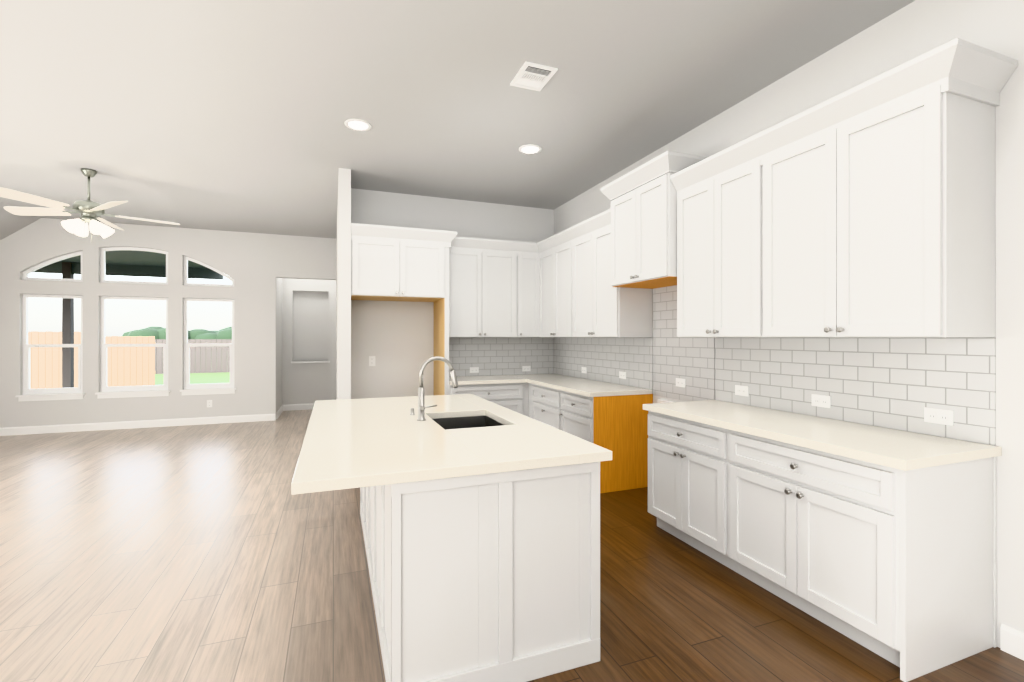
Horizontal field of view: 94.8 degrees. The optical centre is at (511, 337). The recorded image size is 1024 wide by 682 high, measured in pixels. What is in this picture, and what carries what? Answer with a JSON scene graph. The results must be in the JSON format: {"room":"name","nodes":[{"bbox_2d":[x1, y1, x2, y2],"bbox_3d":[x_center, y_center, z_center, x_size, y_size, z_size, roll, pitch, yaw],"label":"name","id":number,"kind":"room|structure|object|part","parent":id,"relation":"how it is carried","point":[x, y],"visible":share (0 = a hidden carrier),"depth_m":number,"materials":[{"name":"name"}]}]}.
{"room":"kitchen","nodes":[
{"label":"kitchen","id":0,"kind":"room"},
{"bbox_2d":[0,201,39,239],"bbox_3d":[-6.402,-1.100,3.374,1.620,1.300,6.850,0,0,-21],"label":"ceiling","id":1,"kind":"structure","parent":0,"point":[10,223],"depth_m":6.57,"materials":[{"name":"grey paint"}]},
{"bbox_2d":[0,218,335,427],"bbox_3d":[-5.758,-0.170,7.356,5.650,3.140,0.140,0,0,-21],"label":"wall","id":2,"kind":"structure","parent":0,"point":[254,266],"depth_m":7.42,"materials":[{"name":"white paint"}]},
{"bbox_2d":[16,247,235,400],"bbox_3d":[-5.835,-0.239,7.292,2.757,2.318,0.145,0,0,-21],"label":"window frames","id":3,"kind":"structure","parent":2,"relation":"in","point":[71,393],"depth_m":7.20,"materials":[{"name":"white plastic"}]},
{"bbox_2d":[0,414,275,435],"bbox_3d":[-6.165,1.343,7.119,4.660,0.115,0.014,0,0,-21],"label":"baseboard","id":4,"kind":"structure","parent":2,"relation":"attached to","point":[6,431],"depth_m":7.24,"materials":[{"name":"white wood"}]},
{"bbox_2d":[207,400,211,406],"bbox_3d":[-4.885,1.070,7.608,0.072,0.118,0.007,0,0,-21],"label":"outlet","id":5,"kind":"object","parent":2,"relation":"attached to","point":[209,403],"visible":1,"depth_m":7.61,"materials":[{"name":"white plastic"}]},
{"bbox_2d":[277,278,281,410],"bbox_3d":[-4.274,-0.170,8.507,0.140,3.140,0.960,0,0,-21],"label":"wall","id":6,"kind":"structure","parent":0,"point":[279,342],"depth_m":8.52,"materials":[{"name":"white paint"}]},
{"bbox_2d":[277,405,283,418],"bbox_3d":[-4.195,1.343,8.516,0.014,0.115,0.920,0,0,-21],"label":"baseboard","id":7,"kind":"structure","parent":6,"relation":"attached to","point":[281,409],"depth_m":8.54,"materials":[{"name":"white wood"}]},
{"bbox_2d":[282,278,335,404],"bbox_3d":[-3.894,-0.170,9.224,1.360,3.140,0.170,0,0,-21],"label":"wall","id":8,"kind":"structure","parent":0,"point":[308,341],"depth_m":9.20,"materials":[{"name":"white paint"}]},
{"bbox_2d":[284,403,313,410],"bbox_3d":[-3.872,1.343,9.166,1.080,0.115,0.014,0,0,-21],"label":"baseboard","id":9,"kind":"structure","parent":8,"relation":"attached to","point":[290,407],"depth_m":9.07,"materials":[{"name":"white"}]},
{"bbox_2d":[336,168,350,399],"bbox_3d":[-2.404,-0.170,6.650,0.120,3.140,3.840,0,0,-21],"label":"wall","id":10,"kind":"structure","parent":0,"point":[343,312],"depth_m":4.86,"materials":[{"name":"white paint"}]},
{"bbox_2d":[351,188,553,398],"bbox_3d":[-0.688,-0.170,6.017,2.640,3.140,0.140,0,0,-21],"label":"wall","id":11,"kind":"structure","parent":0,"point":[395,339],"depth_m":5.72,"materials":[{"name":"white paint"}]},
{"bbox_2d":[369,356,374,365],"bbox_3d":[-1.653,0.280,5.572,0.072,0.118,0.007,0,0,-21],"label":"outlet","id":12,"kind":"object","parent":11,"relation":"attached to","point":[371,360],"visible":1,"depth_m":5.57,"materials":[{"name":"white plastic"}]},
{"bbox_2d":[449,337,553,376],"bbox_3d":[-0.178,0.245,6.130,1.586,0.488,0.009,0,0,-21],"label":"tile backsplash","id":13,"kind":"structure","parent":11,"relation":"attached to","point":[499,355],"depth_m":6.14,"materials":[{"name":"white tile"}]},
{"bbox_2d":[470,367,478,372],"bbox_3d":[-0.481,0.415,6.006,0.118,0.072,0.007,0,0,-21],"label":"electrical outlet","id":14,"kind":"object","parent":13,"relation":"attached to","point":[474,369],"visible":1,"depth_m":6.01,"materials":[{"name":"white plastic"}]},
{"bbox_2d":[522,366,530,370],"bbox_3d":[0.192,0.415,6.261,0.118,0.072,0.007,0,0,-21],"label":"electrical outlet","id":15,"kind":"object","parent":13,"relation":"attached to","point":[526,368],"visible":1,"depth_m":6.26,"materials":[{"name":"white plastic"}]},
{"bbox_2d":[0,0,914,238],"bbox_3d":[-2.625,-1.800,2.988,8.810,0.120,13.050,0,0,-21],"label":"ceiling","id":16,"kind":"structure","parent":0,"point":[228,115],"depth_m":3.35,"materials":[{"name":"grey paint"}]},
{"bbox_2d":[0,168,179,242],"bbox_3d":[-4.433,-1.360,4.957,1.500,0.760,1.447,0,0,-21],"label":"fan","id":17,"kind":"object","parent":16,"relation":"hanging from","point":[89,211],"visible":1,"depth_m":4.83,"materials":[{"name":"silver metal"}]},
{"bbox_3d":[-4.406,-1.470,4.906,0.250,0.540,0.250,0,0,-21],"label":"motor","id":18,"kind":"part","parent":17,"relation":"part of","materials":[{"name":"silver metal"}]},
{"bbox_2d":[345,119,370,130],"bbox_3d":[-1.258,-1.735,3.854,0.210,0.009,0.210,0,0,-21],"label":"recessed light","id":19,"kind":"object","parent":16,"relation":"in","point":[358,124],"visible":0.98,"depth_m":3.84,"materials":[{"name":"white plastic"}]},
{"bbox_2d":[519,144,540,153],"bbox_3d":[0.168,-1.735,4.352,0.210,0.009,0.210,0,0,-21],"label":"recessed light","id":20,"kind":"object","parent":16,"relation":"in","point":[529,149],"visible":1,"depth_m":4.35,"materials":[{"name":"white plastic"}]},
{"bbox_2d":[510,61,557,90],"bbox_3d":[0.141,-1.733,3.139,0.224,0.013,0.284,0,0,-21],"label":"ceiling vent","id":21,"kind":"object","parent":16,"relation":"in","point":[533,76],"visible":1,"depth_m":3.12,"materials":[{"name":"white metal"}]},
{"bbox_2d":[0,409,1023,681],"bbox_3d":[-2.625,1.460,2.988,8.810,0.120,13.050,0,0,-21],"label":"floor","id":22,"kind":"structure","parent":0,"point":[204,553],"depth_m":2.65,"materials":[{"name":"brown wood"}]},
{"bbox_2d":[351,223,546,394],"bbox_3d":[-0.536,0.113,5.615,2.635,2.574,0.715,0,0,-21],"label":"upper cabinets","id":23,"kind":"object","parent":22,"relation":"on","point":[477,287],"depth_m":5.55,"materials":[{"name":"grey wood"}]},
{"bbox_2d":[360,460,609,681],"bbox_3d":[-0.388,0.965,2.900,0.933,0.870,2.162,0,0,-21],"label":"kitchen island","id":24,"kind":"object","parent":22,"relation":"on","point":[480,519],"depth_m":1.88,"materials":[{"name":"painted wood"},{"name":"quartz"}]},
{"bbox_2d":[291,397,486,494],"bbox_3d":[-0.814,0.510,2.742,0.687,0.040,2.216,0,0,-21],"label":"island countertop","id":25,"kind":"structure","parent":24,"relation":"on","point":[367,442],"depth_m":2.06,"materials":[{"name":"beige stone"}]},
{"bbox_2d":[415,368,457,419],"bbox_3d":[-0.442,0.344,2.817,0.251,0.292,0.072,0,0,-21],"label":"faucet","id":26,"kind":"object","parent":25,"relation":"on","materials":[{"name":"silver metal"}]},
{"bbox_2d":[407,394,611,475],"bbox_3d":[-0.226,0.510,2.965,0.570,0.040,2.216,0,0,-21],"label":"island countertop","id":27,"kind":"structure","parent":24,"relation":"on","point":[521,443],"depth_m":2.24,"materials":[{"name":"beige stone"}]},
{"bbox_2d":[431,412,502,427],"bbox_3d":[-0.268,0.642,2.850,0.422,0.248,0.593,0,0,-21],"label":"sink","id":28,"kind":"object","parent":27,"relation":"in","point":[477,419],"depth_m":3.13,"materials":[{"name":"black metal"}]},
{"bbox_2d":[449,381,528,416],"bbox_3d":[-0.357,0.965,5.714,0.956,0.870,0.658,0,0,-21],"label":"base cabinet","id":29,"kind":"object","parent":22,"relation":"on","point":[515,398],"depth_m":5.47,"materials":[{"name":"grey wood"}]},
{"bbox_2d":[449,375,524,384],"bbox_3d":[-0.372,0.510,5.690,0.911,0.040,0.674,0,0,-21],"label":"countertop","id":30,"kind":"structure","parent":29,"relation":"on","point":[496,379],"depth_m":5.49,"materials":[{"name":"beige stone"}]},
{"bbox_2d":[529,385,556,427],"bbox_3d":[0.674,0.965,5.215,0.658,0.870,0.826,0,0,-21],"label":"base cabinet","id":31,"kind":"object","parent":22,"relation":"on","point":[542,401],"depth_m":5.16,"materials":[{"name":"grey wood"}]},
{"bbox_2d":[557,389,652,492],"bbox_3d":[0.905,0.965,4.605,0.658,0.870,0.630,0,0,-21],"label":"base cabinet","id":32,"kind":"object","parent":22,"relation":"on","point":[613,417],"depth_m":4.32,"materials":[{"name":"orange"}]},
{"bbox_2d":[509,373,651,396],"bbox_3d":[0.626,0.510,5.292,0.674,0.040,2.125,0,0,-21],"label":"countertop","id":33,"kind":"structure","parent":32,"relation":"on","point":[583,387],"depth_m":4.80,"materials":[{"name":"beige stone"}]},
{"bbox_2d":[648,412,714,559],"bbox_3d":[1.441,0.965,3.190,0.658,0.870,0.837,0,0,-21],"label":"base cabinet","id":34,"kind":"object","parent":22,"relation":"on","point":[681,453],"depth_m":3.10,"materials":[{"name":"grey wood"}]},
{"bbox_2d":[715,428,996,681],"bbox_3d":[1.711,0.965,2.481,0.658,0.870,0.985,0,0,-21],"label":"base cabinet","id":35,"kind":"object","parent":22,"relation":"on","point":[881,541],"depth_m":2.09,"materials":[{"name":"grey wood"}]},
{"bbox_2d":[643,400,1001,471],"bbox_3d":[1.576,0.510,2.787,0.674,0.040,1.703,0,0,-21],"label":"countertop","id":36,"kind":"structure","parent":35,"relation":"on","point":[885,447],"depth_m":2.35,"materials":[{"name":"beige stone"}]},
{"bbox_2d":[554,0,1023,647],"bbox_3d":[2.126,-0.170,2.517,0.140,3.140,8.680,0,0,-21],"label":"wall","id":37,"kind":"structure","parent":0,"point":[912,30],"depth_m":2.14,"materials":[{"name":"white paint"}]},
{"bbox_2d":[547,209,652,336],"bbox_3d":[0.818,-0.587,5.136,0.444,1.174,1.680,0,0,-21],"label":"upper cabinet","id":38,"kind":"object","parent":37,"relation":"attached to","point":[558,284],"depth_m":4.74,"materials":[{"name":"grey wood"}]},
{"bbox_2d":[600,151,706,288],"bbox_3d":[1.218,-0.910,3.970,0.523,0.909,0.930,0,0,-21],"label":"upper cabinet","id":39,"kind":"object","parent":37,"relation":"attached to","point":[643,236],"visible":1,"depth_m":3.78,"materials":[{"name":"white wood"}]},
{"bbox_2d":[554,285,995,444],"bbox_3d":[1.378,0.041,4.276,0.009,0.999,4.580,0,0,-21],"label":"tile backsplash","id":40,"kind":"structure","parent":37,"relation":"attached to","point":[897,383],"depth_m":2.92,"materials":[{"name":"white tile"}]},
{"bbox_2d":[582,367,586,372],"bbox_3d":[0.860,0.390,5.620,0.007,0.072,0.118,0,0,-21],"label":"electrical outlet","id":41,"kind":"object","parent":40,"relation":"attached to","point":[584,369],"visible":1,"depth_m":5.61,"materials":[{"name":"white plastic"}]},
{"bbox_2d":[619,371,625,378],"bbox_3d":[1.143,0.390,4.872,0.007,0.072,0.118,0,0,-21],"label":"electrical outlet","id":42,"kind":"object","parent":40,"relation":"attached to","point":[622,375],"visible":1,"depth_m":4.87,"materials":[{"name":"white plastic"}]},
{"bbox_2d":[676,378,685,387],"bbox_3d":[1.452,0.390,4.059,0.007,0.072,0.118,0,0,-21],"label":"electrical outlet","id":43,"kind":"object","parent":40,"relation":"attached to","point":[680,382],"visible":1,"depth_m":4.06,"materials":[{"name":"white plastic"}]},
{"bbox_2d":[735,385,748,396],"bbox_3d":[1.682,0.390,3.451,0.007,0.072,0.118,0,0,-21],"label":"electrical outlet","id":44,"kind":"object","parent":40,"relation":"attached to","point":[742,390],"visible":1,"depth_m":3.44,"materials":[{"name":"white plastic"}]},
{"bbox_2d":[812,394,830,407],"bbox_3d":[1.895,0.390,2.890,0.007,0.072,0.118,0,0,-21],"label":"electrical outlet","id":45,"kind":"object","parent":40,"relation":"attached to","point":[821,401],"visible":1,"depth_m":2.88,"materials":[{"name":"white plastic"}]},
{"bbox_2d":[924,407,952,425],"bbox_3d":[2.108,0.390,2.329,0.007,0.072,0.118,0,0,-21],"label":"electrical outlet","id":46,"kind":"object","parent":40,"relation":"attached to","point":[938,416],"visible":1,"depth_m":2.33,"materials":[{"name":"white plastic"}]},
{"bbox_2d":[670,38,1017,336],"bbox_3d":[1.703,-0.608,2.803,0.443,1.215,1.743,0,0,-21],"label":"upper cabinets","id":47,"kind":"object","parent":37,"relation":"attached to","point":[866,209],"visible":1,"depth_m":2.32,"materials":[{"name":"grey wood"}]},
{"bbox_2d":[1000,624,1023,660],"bbox_3d":[2.869,1.343,0.338,0.014,0.115,3.798,0,0,-21],"label":"baseboard","id":48,"kind":"structure","parent":37,"relation":"attached to","point":[1010,641],"depth_m":2.08,"materials":[{"name":"white wood"}]},
{"label":"outside","id":49,"kind":"structure","parent":0,"visible":0},
{"bbox_2d":[155,372,229,384],"bbox_3d":[-31.587,1.675,40.988,90.000,0.250,80.950,0,0,-21],"label":"grass","id":50,"kind":"structure","parent":49,"point":[204,378],"depth_m":17.77,"materials":[{"name":"green plant"}]},
{"bbox_2d":[28,332,231,388],"bbox_3d":[-11.721,0.695,17.496,21.490,1.709,7.030,0,0,-21],"label":"fence","id":51,"kind":"object","parent":50,"relation":"on","point":[132,366],"visible":0.25,"depth_m":13.88,"materials":[{"name":"brown wood"}]},
{"bbox_2d":[121,326,231,338],"bbox_3d":[-33.051,0.032,62.333,30.800,3.034,10.396,0,0,-21],"label":"treeline","id":52,"kind":"object","parent":50,"relation":"on","point":[158,332],"visible":0.15,"depth_m":56.60,"materials":[{"name":"green plant"}]},
{"bbox_3d":[-7.076,1.505,8.787,8.000,0.089,3.450,0,0,-21],"label":"patio slab","id":53,"kind":"object","parent":50,"relation":"on","visible":0},
{"bbox_2d":[32,250,223,387],"bbox_3d":[-8.408,-0.120,8.282,5.150,3.159,3.450,0,0,-21],"label":"patio cover","id":54,"kind":"object","parent":53,"relation":"on","point":[134,263],"visible":0.39,"depth_m":9.67,"materials":[{"name":"grey"}]}
]}

